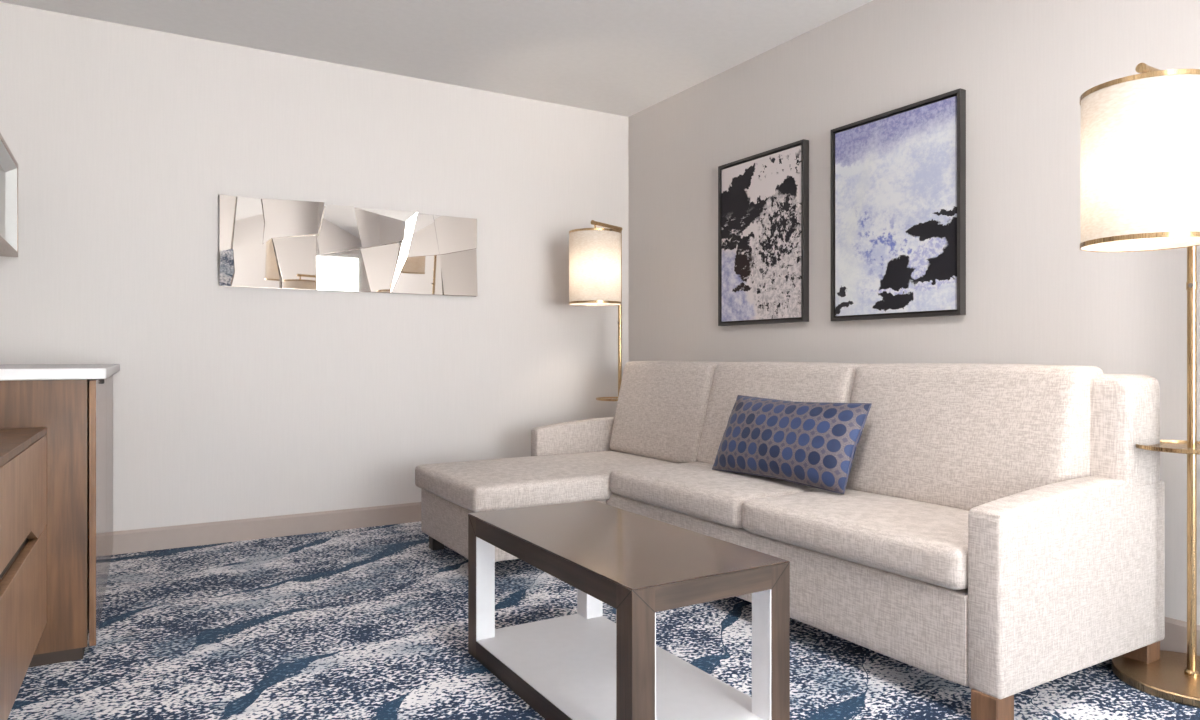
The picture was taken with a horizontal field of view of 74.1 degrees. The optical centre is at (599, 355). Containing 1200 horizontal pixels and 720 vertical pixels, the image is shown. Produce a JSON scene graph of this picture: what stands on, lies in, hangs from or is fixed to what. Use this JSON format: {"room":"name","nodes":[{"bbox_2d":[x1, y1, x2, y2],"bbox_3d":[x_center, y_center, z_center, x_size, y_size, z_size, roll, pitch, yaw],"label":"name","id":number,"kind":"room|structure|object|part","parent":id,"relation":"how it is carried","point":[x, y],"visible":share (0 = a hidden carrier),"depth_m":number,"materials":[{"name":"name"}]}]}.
{"room":"hotel room","nodes":[
{"label":"hotel room","id":0,"kind":"room"},
{"bbox_2d":[0,2,628,530],"bbox_3d":[-1.366,-0.330,4.561,3.800,2.600,0.120,0,0,-31],"label":"wall","id":1,"kind":"structure","parent":0,"point":[125,141],"depth_m":4.28,"materials":[{"name":"paint"}]},
{"bbox_2d":[112,502,420,554],"bbox_3d":[-1.337,0.914,4.501,3.547,0.112,0.013,0,0,-31],"label":"baseboard","id":2,"kind":"structure","parent":1,"relation":"attached to","point":[177,536],"depth_m":4.22,"materials":[{"name":"beige wood"}]},
{"bbox_2d":[219,195,476,296],"bbox_3d":[-1.345,-0.598,4.449,1.418,0.472,0.093,0,0,-31],"label":"mirror","id":3,"kind":"object","parent":1,"relation":"attached to","point":[264,243],"visible":1,"depth_m":4.41,"materials":[{"name":"grey mirror"}]},
{"bbox_2d":[0,0,872,116],"bbox_3d":[0.762,-1.690,0.987,3.800,0.120,8.440,0,0,-31],"label":"ceiling","id":4,"kind":"structure","parent":0,"point":[617,57],"depth_m":4.00,"materials":[{"name":"paint"}]},
{"bbox_2d":[7,521,1199,719],"bbox_3d":[0.762,1.030,0.987,3.800,0.120,8.440,0,0,-31],"label":"floor","id":5,"kind":"structure","parent":0,"point":[367,623],"depth_m":2.59,"materials":[{"name":"carpet"}]},
{"bbox_2d":[0,427,46,719],"bbox_3d":[-1.434,0.596,1.625,0.330,0.749,1.749,0,0,-29],"label":"chest","id":6,"kind":"object","parent":5,"relation":"on","point":[23,451],"visible":1,"depth_m":2.01,"materials":[{"name":"brown wood"}]},
{"bbox_3d":[-1.434,0.231,1.625,0.330,0.020,1.749,0,0,-29],"label":"panel","id":7,"kind":"part","parent":6,"relation":"part of","materials":[{"name":"brown wood"}]},
{"bbox_3d":[-1.300,0.383,1.701,0.022,0.280,1.744,0,0,-29],"label":"drawer","id":8,"kind":"part","parent":6,"relation":"part of","materials":[{"name":"brown wood"}]},
{"bbox_3d":[-1.300,0.677,1.701,0.022,0.300,1.744,0,0,-29],"label":"drawer","id":9,"kind":"part","parent":6,"relation":"part of","materials":[{"name":"brown wood"}]},
{"bbox_2d":[0,364,119,667],"bbox_3d":[-2.187,0.504,3.076,0.528,0.931,1.547,0,0,-30],"label":"base cabinet","id":10,"kind":"object","parent":5,"relation":"on","point":[74,402],"visible":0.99,"depth_m":2.51,"materials":[{"name":"brown wood"}]},
{"bbox_3d":[-1.843,0.500,2.420,0.476,0.850,0.022,0,0,-30],"label":"panel","id":11,"kind":"part","parent":10,"relation":"part of","materials":[{"name":"brown wood"}]},
{"bbox_2d":[0,364,119,379],"bbox_3d":[-2.187,0.057,3.076,0.528,0.035,1.547,0,0,-30],"label":"countertop","id":12,"kind":"structure","parent":10,"relation":"on","point":[7,371],"depth_m":2.50,"materials":[{"name":"white stone"}]},
{"bbox_3d":[-1.806,0.501,2.864,0.019,0.848,0.758,0,0,-30],"label":"door","id":13,"kind":"part","parent":10,"relation":"part of","materials":[{"name":"brown wood"}]},
{"bbox_3d":[-2.184,0.501,3.526,0.019,0.848,0.758,0,0,-30],"label":"door","id":14,"kind":"part","parent":10,"relation":"part of","materials":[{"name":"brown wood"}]},
{"bbox_2d":[569,220,621,400],"bbox_3d":[0.060,0.078,4.907,0.400,1.784,0.627,0,0,35],"label":"floor lamp","id":15,"kind":"object","parent":5,"relation":"on","point":[595,254],"visible":0.75,"depth_m":4.65,"materials":[{"name":"white fabric"}]},
{"bbox_3d":[-0.029,-0.527,4.781,0.312,0.431,0.312,0,0,35],"label":"lamp shade","id":16,"kind":"part","parent":15,"relation":"part of","materials":[{"name":"fabric"}]},
{"bbox_2d":[596,397,617,400],"bbox_3d":[0.125,0.271,5.000,0.302,0.013,0.302,0,0,35],"label":"tray","id":17,"kind":"object","parent":15,"relation":"on","point":[599,398],"depth_m":4.94,"materials":[{"name":"gold metal"}]},
{"bbox_3d":[0.045,-0.800,4.887,0.024,0.024,0.300,0,0,35],"label":"arm","id":18,"kind":"part","parent":15,"relation":"part of","materials":[{"name":"gold metal"}]},
{"bbox_2d":[468,500,789,719],"bbox_3d":[0.023,0.743,2.299,0.473,0.455,0.983,0,0,-31],"label":"coffee table","id":19,"kind":"object","parent":5,"relation":"on","point":[583,665],"visible":1,"depth_m":2.13,"materials":[{"name":"brown wood"}]},
{"bbox_3d":[-0.388,0.745,2.588,0.061,0.450,0.066,0,0,-31],"label":"leg","id":20,"kind":"part","parent":19,"relation":"part of","materials":[{"name":"brown wood"}]},
{"bbox_3d":[-0.167,0.942,2.186,0.030,0.057,0.850,0,0,-31],"label":"rail","id":21,"kind":"part","parent":19,"relation":"part of","materials":[{"name":"brown wood"}]},
{"bbox_3d":[-0.167,0.548,2.186,0.030,0.058,0.850,0,0,-31],"label":"rail","id":22,"kind":"part","parent":19,"relation":"part of","materials":[{"name":"brown wood"}]},
{"bbox_2d":[476,614,762,719],"bbox_3d":[0.023,0.911,2.299,0.470,0.003,0.980,0,0,-31],"label":"shelf","id":23,"kind":"object","parent":19,"relation":"attached to","point":[568,662],"depth_m":2.28,"materials":[{"name":"white paint"}]},
{"bbox_3d":[0.081,0.745,1.801,0.061,0.450,0.066,0,0,-31],"label":"leg","id":24,"kind":"part","parent":19,"relation":"part of","materials":[{"name":"brown wood"}]},
{"bbox_3d":[0.267,0.548,1.890,0.350,0.058,0.030,0,0,-31],"label":"rail","id":25,"kind":"part","parent":19,"relation":"part of","materials":[{"name":"brown wood"}]},
{"bbox_3d":[0.434,0.745,2.011,0.061,0.450,0.066,0,0,-31],"label":"leg","id":26,"kind":"part","parent":19,"relation":"part of","materials":[{"name":"brown wood"}]},
{"bbox_2d":[415,361,1164,719],"bbox_3d":[0.377,0.498,3.296,1.540,0.944,2.830,0,0,-31],"label":"sectional sofa","id":27,"kind":"object","parent":5,"relation":"on","point":[997,531],"visible":0.9,"depth_m":2.51,"materials":[{"name":"fabric"}]},
{"bbox_3d":[-0.822,0.927,4.000,0.060,0.085,0.060,0,0,-31],"label":"leg","id":28,"kind":"part","parent":27,"relation":"part of","materials":[{"name":"brown wood"}]},
{"bbox_2d":[415,451,674,512],"bbox_3d":[-0.200,0.607,3.991,1.260,0.154,0.831,0,0,-31],"label":"cushion","id":29,"kind":"object","parent":27,"relation":"on","point":[549,477],"depth_m":3.65,"materials":[{"name":"fabric"}]},
{"bbox_3d":[-0.018,0.625,4.657,0.823,0.521,0.085,0,0,-31],"label":"arm","id":30,"kind":"part","parent":27,"relation":"part of","materials":[{"name":"fabric"}]},
{"bbox_2d":[610,361,722,462],"bbox_3d":[0.369,0.288,4.316,0.272,0.525,0.833,0,0,-31],"label":"cushion","id":31,"kind":"object","parent":27,"relation":"on","point":[661,410],"depth_m":4.20,"materials":[{"name":"fabric"}]},
{"bbox_2d":[610,462,822,527],"bbox_3d":[0.522,0.574,3.410,0.611,0.141,0.904,0,0,-31],"label":"seat cushion","id":32,"kind":"object","parent":27,"relation":"on","point":[693,493],"depth_m":3.21,"materials":[{"name":"fabric"}]},
{"bbox_2d":[697,362,863,463],"bbox_3d":[0.805,0.279,3.576,0.285,0.505,0.884,0,0,-31],"label":"cushion","id":33,"kind":"object","parent":27,"relation":"on","point":[828,382],"depth_m":3.60,"materials":[{"name":"fabric"}]},
{"bbox_2d":[712,395,871,493],"bbox_3d":[0.752,0.339,3.229,0.221,0.326,0.739,0,0,-32],"label":"throw pillow","id":34,"kind":"object","parent":27,"relation":"on","point":[812,444],"visible":1,"depth_m":3.09,"materials":[{"name":"fabric"}]},
{"bbox_2d":[742,489,968,589],"bbox_3d":[0.981,0.574,2.639,0.611,0.141,0.891,0,0,-31],"label":"seat cushion","id":35,"kind":"object","parent":27,"relation":"on","point":[905,539],"depth_m":2.49,"materials":[{"name":"fabric"}]},
{"bbox_3d":[0.940,0.244,3.631,0.219,0.372,2.830,0,0,-31],"label":"frame","id":36,"kind":"part","parent":27,"relation":"part of","materials":[{"name":"fabric"}]},
{"bbox_2d":[846,363,1102,510],"bbox_3d":[1.258,0.279,2.816,0.285,0.505,0.886,0,0,-31],"label":"cushion","id":37,"kind":"object","parent":27,"relation":"on","point":[960,436],"depth_m":2.67,"materials":[{"name":"fabric"}]},
{"bbox_3d":[1.031,0.925,2.090,0.076,0.090,0.076,0,0,-31],"label":"leg","id":38,"kind":"part","parent":27,"relation":"part of","materials":[{"name":"brown wood"}]},
{"bbox_3d":[1.368,0.625,2.295,0.858,0.521,0.096,0,0,-31],"label":"arm","id":39,"kind":"part","parent":27,"relation":"part of","materials":[{"name":"fabric"}]},
{"bbox_3d":[1.694,0.925,2.490,0.076,0.090,0.076,0,0,-31],"label":"leg","id":40,"kind":"part","parent":27,"relation":"part of","materials":[{"name":"brown wood"}]},
{"bbox_2d":[1080,63,1199,707],"bbox_3d":[1.658,0.078,2.300,0.627,1.784,0.400,0,0,-31],"label":"floor lamp","id":41,"kind":"object","parent":5,"relation":"on","point":[1140,133],"visible":0.96,"depth_m":2.15,"materials":[{"name":"white fabric"}]},
{"bbox_3d":[1.525,-0.527,2.220,0.312,0.431,0.312,0,0,-31],"label":"lamp shade","id":42,"kind":"part","parent":41,"relation":"part of","materials":[{"name":"fabric"}]},
{"bbox_3d":[1.636,-0.800,2.287,0.300,0.024,0.024,0,0,-31],"label":"arm","id":43,"kind":"part","parent":41,"relation":"part of","materials":[{"name":"gold metal"}]},
{"bbox_2d":[1136,440,1199,454],"bbox_3d":[1.755,0.271,2.358,0.302,0.013,0.302,0,0,-31],"label":"tray","id":44,"kind":"object","parent":41,"relation":"on","point":[1189,447],"depth_m":2.35,"materials":[{"name":"gold metal"}]},
{"bbox_2d":[629,0,1199,624],"bbox_3d":[2.374,-0.330,1.877,0.120,2.600,8.320,0,0,-31],"label":"wall","id":45,"kind":"structure","parent":0,"point":[1024,68],"depth_m":3.20,"materials":[{"name":"paint"}]},
{"bbox_2d":[718,139,808,325],"bbox_3d":[0.861,-0.627,4.263,0.038,0.910,0.667,0,0,-31],"label":"framed print","id":46,"kind":"object","parent":45,"relation":"attached to","point":[763,198],"visible":1,"depth_m":4.22},
{"bbox_2d":[831,88,965,320],"bbox_3d":[1.299,-0.626,3.528,0.038,0.918,0.690,0,0,-31],"label":"framed print","id":47,"kind":"object","parent":45,"relation":"attached to","point":[898,176],"visible":1,"depth_m":3.48},
{"bbox_2d":[1160,616,1199,655],"bbox_3d":[2.286,0.914,1.894,0.013,0.112,8.200,0,0,-31],"label":"baseboard","id":48,"kind":"structure","parent":45,"relation":"attached to","point":[1175,639],"depth_m":2.58,"materials":[{"name":"beige wood"}]},
{"bbox_3d":[-0.788,-0.330,-0.006,0.120,2.600,8.320,0,0,-31],"label":"wall","id":49,"kind":"structure","parent":0,"visible":0},
{"bbox_2d":[0,133,17,256],"bbox_3d":[-2.408,-0.639,3.039,0.210,0.408,0.950,0,0,-31],"label":"framed mirror","id":50,"kind":"object","parent":49,"relation":"attached to","point":[8,164],"visible":1,"depth_m":3.44,"materials":[{"name":"silver metal"}]},
{"bbox_2d":[0,165,4,238],"bbox_3d":[-2.358,-0.639,3.069,0.011,0.318,0.860,0,0,-31],"label":"mirror glass","id":51,"kind":"object","parent":50,"relation":"attached to","point":[2,167],"depth_m":3.36,"materials":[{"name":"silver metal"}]}
]}

